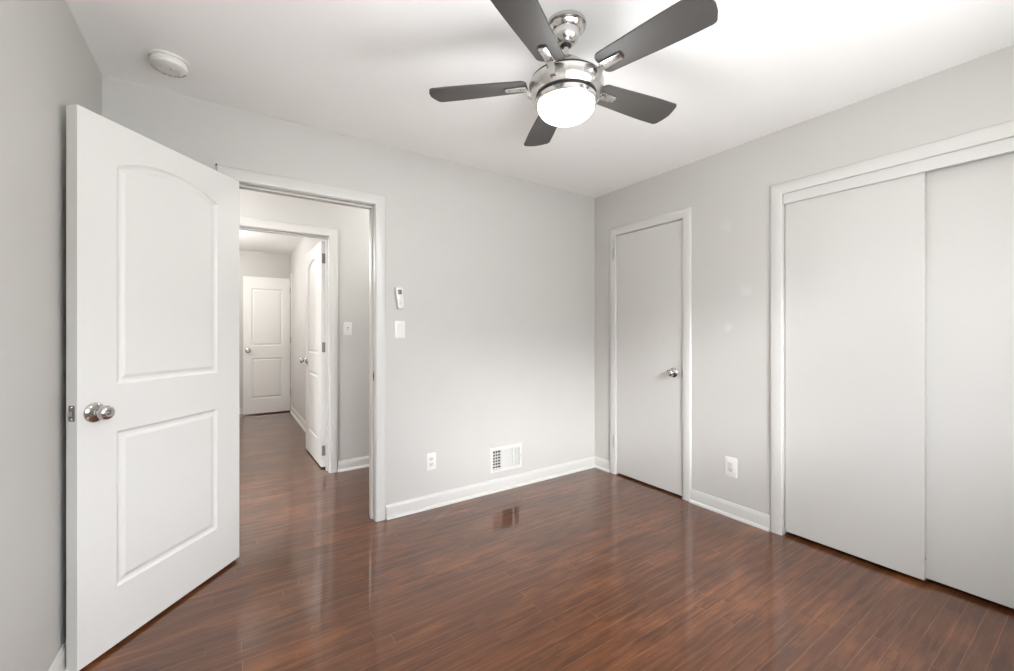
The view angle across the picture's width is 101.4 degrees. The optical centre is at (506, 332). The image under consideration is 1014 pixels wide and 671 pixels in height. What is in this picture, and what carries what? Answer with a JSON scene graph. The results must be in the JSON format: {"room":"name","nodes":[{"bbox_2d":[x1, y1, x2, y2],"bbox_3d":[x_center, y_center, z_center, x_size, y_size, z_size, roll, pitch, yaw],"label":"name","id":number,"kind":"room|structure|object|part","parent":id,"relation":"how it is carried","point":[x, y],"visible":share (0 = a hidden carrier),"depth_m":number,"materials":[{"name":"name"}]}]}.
{"room":"empty bedroom","nodes":[
{"label":"empty bedroom","id":0,"kind":"room"},
{"bbox_2d":[0,0,101,670],"bbox_3d":[-1.094,-0.001,0.628,0.120,2.440,3.140,0,0,-34],"label":"wall","id":1,"kind":"structure","parent":0,"point":[47,65],"depth_m":1.27,"materials":[{"name":"grey paint"}]},
{"bbox_2d":[49,639,67,670],"bbox_3d":[-1.065,1.173,0.719,0.029,0.092,3.020,0,0,-34],"label":"baseboard","id":2,"kind":"structure","parent":1,"relation":"attached to","point":[59,663],"depth_m":1.46,"materials":[{"name":"white paint"}]},
{"bbox_2d":[239,250,289,407],"bbox_3d":[-4.168,-0.001,6.139,4.500,2.440,0.120,0,0,-34],"label":"wall","id":3,"kind":"structure","parent":0,"point":[254,264],"depth_m":6.29,"materials":[{"name":"grey paint"}]},
{"bbox_2d":[243,276,290,414],"bbox_3d":[-3.579,0.191,6.212,0.620,2.024,0.100,0,0,-34],"label":"door","id":4,"kind":"structure","parent":3,"relation":"in","point":[266,301],"depth_m":6.21,"materials":[{"name":"white paint"}]},
{"bbox_2d":[239,189,368,460],"bbox_3d":[-2.222,-0.001,3.230,4.500,2.440,0.140,0,0,-34],"label":"wall","id":5,"kind":"structure","parent":0,"point":[352,223],"depth_m":3.69,"materials":[{"name":"grey paint"}]},
{"bbox_2d":[239,216,337,472],"bbox_3d":[-1.904,0.159,3.443,0.917,2.121,0.173,0,0,-34],"label":"door frame","id":6,"kind":"structure","parent":5,"relation":"attached to","point":[330,235],"depth_m":3.60,"materials":[{"name":"white paint"}]},
{"bbox_2d":[300,241,324,466],"bbox_3d":[-1.865,0.195,4.029,0.165,2.021,0.781,0,0,-35],"label":"door","id":7,"kind":"structure","parent":5,"relation":"in","point":[315,258],"depth_m":3.89,"materials":[{"name":"white paint"}]},
{"bbox_2d":[344,322,351,334],"bbox_3d":[-1.408,-0.033,3.679,0.070,0.115,0.020,0,0,-34],"label":"light switch","id":8,"kind":"object","parent":5,"relation":"attached to","point":[347,325],"visible":1,"depth_m":3.68,"materials":[{"name":"white plastic"}]},
{"bbox_2d":[338,456,368,471],"bbox_3d":[-2.208,1.173,3.138,4.180,0.092,0.029,0,0,-34],"label":"baseboard","id":9,"kind":"structure","parent":5,"relation":"attached to","point":[360,462],"depth_m":3.70,"materials":[{"name":"white paint"}]},
{"bbox_2d":[290,237,324,421],"bbox_3d":[-2.446,-0.001,5.192,0.110,2.440,3.370,0,0,-34],"label":"wall","id":10,"kind":"structure","parent":0,"point":[298,256],"depth_m":5.68,"materials":[{"name":"grey paint"}]},
{"bbox_2d":[289,273,291,410],"bbox_3d":[-3.356,0.159,6.438,0.016,2.120,0.246,0,0,-34],"label":"door frame","id":11,"kind":"structure","parent":10,"relation":"attached to","point":[290,275],"depth_m":6.33,"materials":[{"name":"white paint"}]},
{"bbox_2d":[290,407,305,432],"bbox_3d":[-2.435,1.173,5.051,0.029,0.092,3.084,0,0,-34],"label":"baseboard","id":12,"kind":"structure","parent":10,"relation":"attached to","point":[298,418],"depth_m":5.61,"materials":[{"name":"white paint"}]},
{"bbox_2d":[102,75,594,503],"bbox_3d":[-0.049,-0.001,3.291,4.820,2.440,0.125,0,0,-34],"label":"wall","id":13,"kind":"structure","parent":0,"point":[495,273],"depth_m":3.01,"materials":[{"name":"grey paint"}]},
{"bbox_2d":[66,104,238,670],"bbox_3d":[-1.491,0.198,1.850,0.150,2.014,0.781,0,0,7],"label":"door","id":14,"kind":"structure","parent":13,"relation":"in","point":[152,230],"depth_m":1.71,"materials":[{"name":"white paint"}]},
{"bbox_3d":[-1.547,0.289,1.476,0.025,0.057,0.002,0,0,7],"label":"latch plate","id":15,"kind":"part","parent":14,"relation":"part of","materials":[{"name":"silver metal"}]},
{"bbox_3d":[-1.481,0.295,1.524,0.050,0.054,0.054,0,0,7],"label":"knob","id":16,"kind":"part","parent":14,"relation":"part of","materials":[{"name":"silver metal"}]},
{"bbox_2d":[216,165,385,521],"bbox_3d":[-1.206,0.164,2.517,0.908,2.111,0.158,0,0,-34],"label":"door frame","id":17,"kind":"structure","parent":13,"relation":"attached to","point":[248,180],"depth_m":2.68,"materials":[{"name":"white paint"}]},
{"bbox_2d":[395,321,404,337],"bbox_3d":[-0.713,-0.019,2.766,0.070,0.115,0.010,0,0,-34],"label":"light switch","id":18,"kind":"object","parent":13,"relation":"attached to","point":[399,325],"visible":1,"depth_m":2.76,"materials":[{"name":"white plastic"}]},
{"bbox_2d":[426,452,435,470],"bbox_3d":[-0.526,0.899,2.892,0.070,0.115,0.008,0,0,-34],"label":"wall outlet","id":19,"kind":"object","parent":13,"relation":"attached to","point":[430,457],"visible":1,"depth_m":2.89,"materials":[{"name":"white plastic"}]},
{"bbox_2d":[386,456,594,519],"bbox_3d":[-0.551,1.173,2.862,3.268,0.092,0.029,0,0,-34],"label":"baseboard","id":20,"kind":"structure","parent":13,"relation":"attached to","point":[422,503],"depth_m":3.11,"materials":[{"name":"white paint"}]},
{"bbox_2d":[490,443,521,473],"bbox_3d":[-0.027,0.983,3.275,0.296,0.192,0.110,0,0,-34],"label":"air vent","id":21,"kind":"object","parent":13,"relation":"in","point":[503,458],"visible":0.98,"depth_m":3.25,"materials":[{"name":"white metal"}]},
{"bbox_3d":[-0.715,-0.216,2.758,0.047,0.124,0.020,0,0,-34],"label":"remote holder","id":22,"kind":"object","parent":13,"relation":"attached to","visible":0},
{"bbox_2d":[395,287,403,307],"bbox_3d":[-0.712,-0.228,2.751,0.056,0.138,0.025,0,0,-34],"label":"remote control","id":23,"kind":"object","parent":22,"relation":"in","point":[398,291],"visible":1,"depth_m":2.74,"materials":[{"name":"white plastic"}]},
{"bbox_2d":[66,0,1013,254],"bbox_3d":[-1.240,-1.261,3.381,6.900,0.080,8.200,0,0,-34],"label":"ceiling","id":24,"kind":"structure","parent":0,"point":[366,70],"depth_m":1.91,"materials":[{"name":"white paint"}]},
{"bbox_2d":[147,49,189,77],"bbox_3d":[-1.517,-1.196,1.863,0.147,0.050,0.147,0,0,-34],"label":"smoke detector","id":25,"kind":"object","parent":24,"relation":"attached to","point":[168,63],"visible":1,"depth_m":1.83,"materials":[{"name":"white plastic"}]},
{"bbox_2d":[429,0,717,145],"bbox_3d":[0.264,-1.029,1.649,1.065,0.383,1.072,0,0,-34],"label":"ceiling fan","id":26,"kind":"object","parent":24,"relation":"hanging from","point":[565,91],"visible":1,"depth_m":1.54,"materials":[{"name":"silver metal"}]},
{"bbox_3d":[-0.120,-0.991,1.708,0.406,0.029,0.138,0,0,10],"label":"blade","id":27,"kind":"part","parent":26,"relation":"part of","materials":[{"name":"grey wood"}]},
{"bbox_3d":[0.068,-0.991,1.331,0.138,0.029,0.406,0,0,28],"label":"blade","id":28,"kind":"part","parent":26,"relation":"part of","materials":[{"name":"grey wood"}]},
{"bbox_3d":[0.182,-0.991,2.004,0.138,0.029,0.406,0,0,-8],"label":"blade","id":29,"kind":"part","parent":26,"relation":"part of","materials":[{"name":"grey wood"}]},
{"bbox_3d":[0.234,-0.869,1.649,0.225,0.063,0.225,0,0,-34],"label":"lamp shade","id":30,"kind":"part","parent":26,"relation":"part of","materials":[{"name":"white glass"}]},
{"bbox_3d":[0.556,-0.991,1.809,0.406,0.029,0.138,0,0,-26],"label":"blade","id":31,"kind":"part","parent":26,"relation":"part of","materials":[{"name":"grey wood"}]},
{"bbox_3d":[0.486,-0.991,1.393,0.138,0.029,0.406,0,0,-44],"label":"blade","id":32,"kind":"part","parent":26,"relation":"part of","materials":[{"name":"grey wood"}]},
{"bbox_2d":[79,410,1013,670],"bbox_3d":[-1.240,1.259,3.381,6.900,0.080,8.200,0,0,-34],"label":"floor","id":33,"kind":"structure","parent":0,"point":[593,569],"depth_m":1.92,"materials":[{"name":"brown wood"}]},
{"bbox_2d":[595,45,1013,514],"bbox_3d":[1.718,-0.001,2.509,0.110,2.440,3.140,0,0,-34],"label":"wall","id":34,"kind":"structure","parent":0,"point":[727,192],"depth_m":2.69,"materials":[{"name":"grey paint"}]},
{"bbox_2d":[613,220,681,495],"bbox_3d":[1.096,0.189,3.314,0.100,2.032,0.652,0,0,-34],"label":"door","id":35,"kind":"structure","parent":34,"relation":"in","point":[648,440],"depth_m":3.29,"materials":[{"name":"grey paint"}]},
{"bbox_3d":[1.217,0.302,3.091,0.050,0.054,0.054,0,0,-34],"label":"knob","id":36,"kind":"part","parent":35,"relation":"part of","materials":[{"name":"silver metal"}]},
{"bbox_2d":[610,207,691,500],"bbox_3d":[1.155,0.159,3.334,0.127,2.120,0.764,0,0,-34],"label":"door frame","id":37,"kind":"structure","parent":34,"relation":"attached to","point":[685,215],"depth_m":3.04,"materials":[{"name":"white paint"}]},
{"bbox_2d":[595,456,769,531],"bbox_3d":[1.626,1.173,2.520,0.029,0.092,3.020,0,0,-34],"label":"baseboard","id":38,"kind":"structure","parent":34,"relation":"attached to","point":[746,515],"depth_m":2.77,"materials":[{"name":"white paint"}]},
{"bbox_2d":[725,456,736,477],"bbox_3d":[1.484,0.892,2.753,0.007,0.128,0.080,0,0,-34],"label":"wall outlet","id":39,"kind":"object","parent":34,"relation":"attached to","point":[730,462],"visible":1,"depth_m":2.75,"materials":[{"name":"white plastic"}]},
{"bbox_2d":[728,461,732,472],"bbox_3d":[1.482,0.892,2.751,0.002,0.067,0.034,0,0,-34],"label":"receptacle","id":40,"kind":"object","parent":39,"relation":"attached to","point":[730,463],"depth_m":2.75,"materials":[{"name":"beige plastic"}]},
{"bbox_2d":[785,172,925,579],"bbox_3d":[1.859,0.203,2.263,0.032,1.992,0.605,0,0,-34],"label":"door","id":41,"kind":"structure","parent":34,"relation":"in","point":[855,259],"depth_m":2.20,"materials":[{"name":"grey paint"}]},
{"bbox_2d":[770,120,1013,534],"bbox_3d":[2.047,0.161,2.003,0.126,2.117,1.386,0,0,-34],"label":"door frame","id":42,"kind":"structure","parent":34,"relation":"attached to","point":[998,139],"depth_m":2.42,"materials":[{"name":"white paint"}]},
{"bbox_2d":[926,152,1013,608],"bbox_3d":[2.225,0.203,1.786,0.032,1.992,0.687,0,0,-34],"label":"door","id":43,"kind":"structure","parent":34,"relation":"in","point":[970,205],"depth_m":1.91,"materials":[{"name":"grey paint"}]}
]}

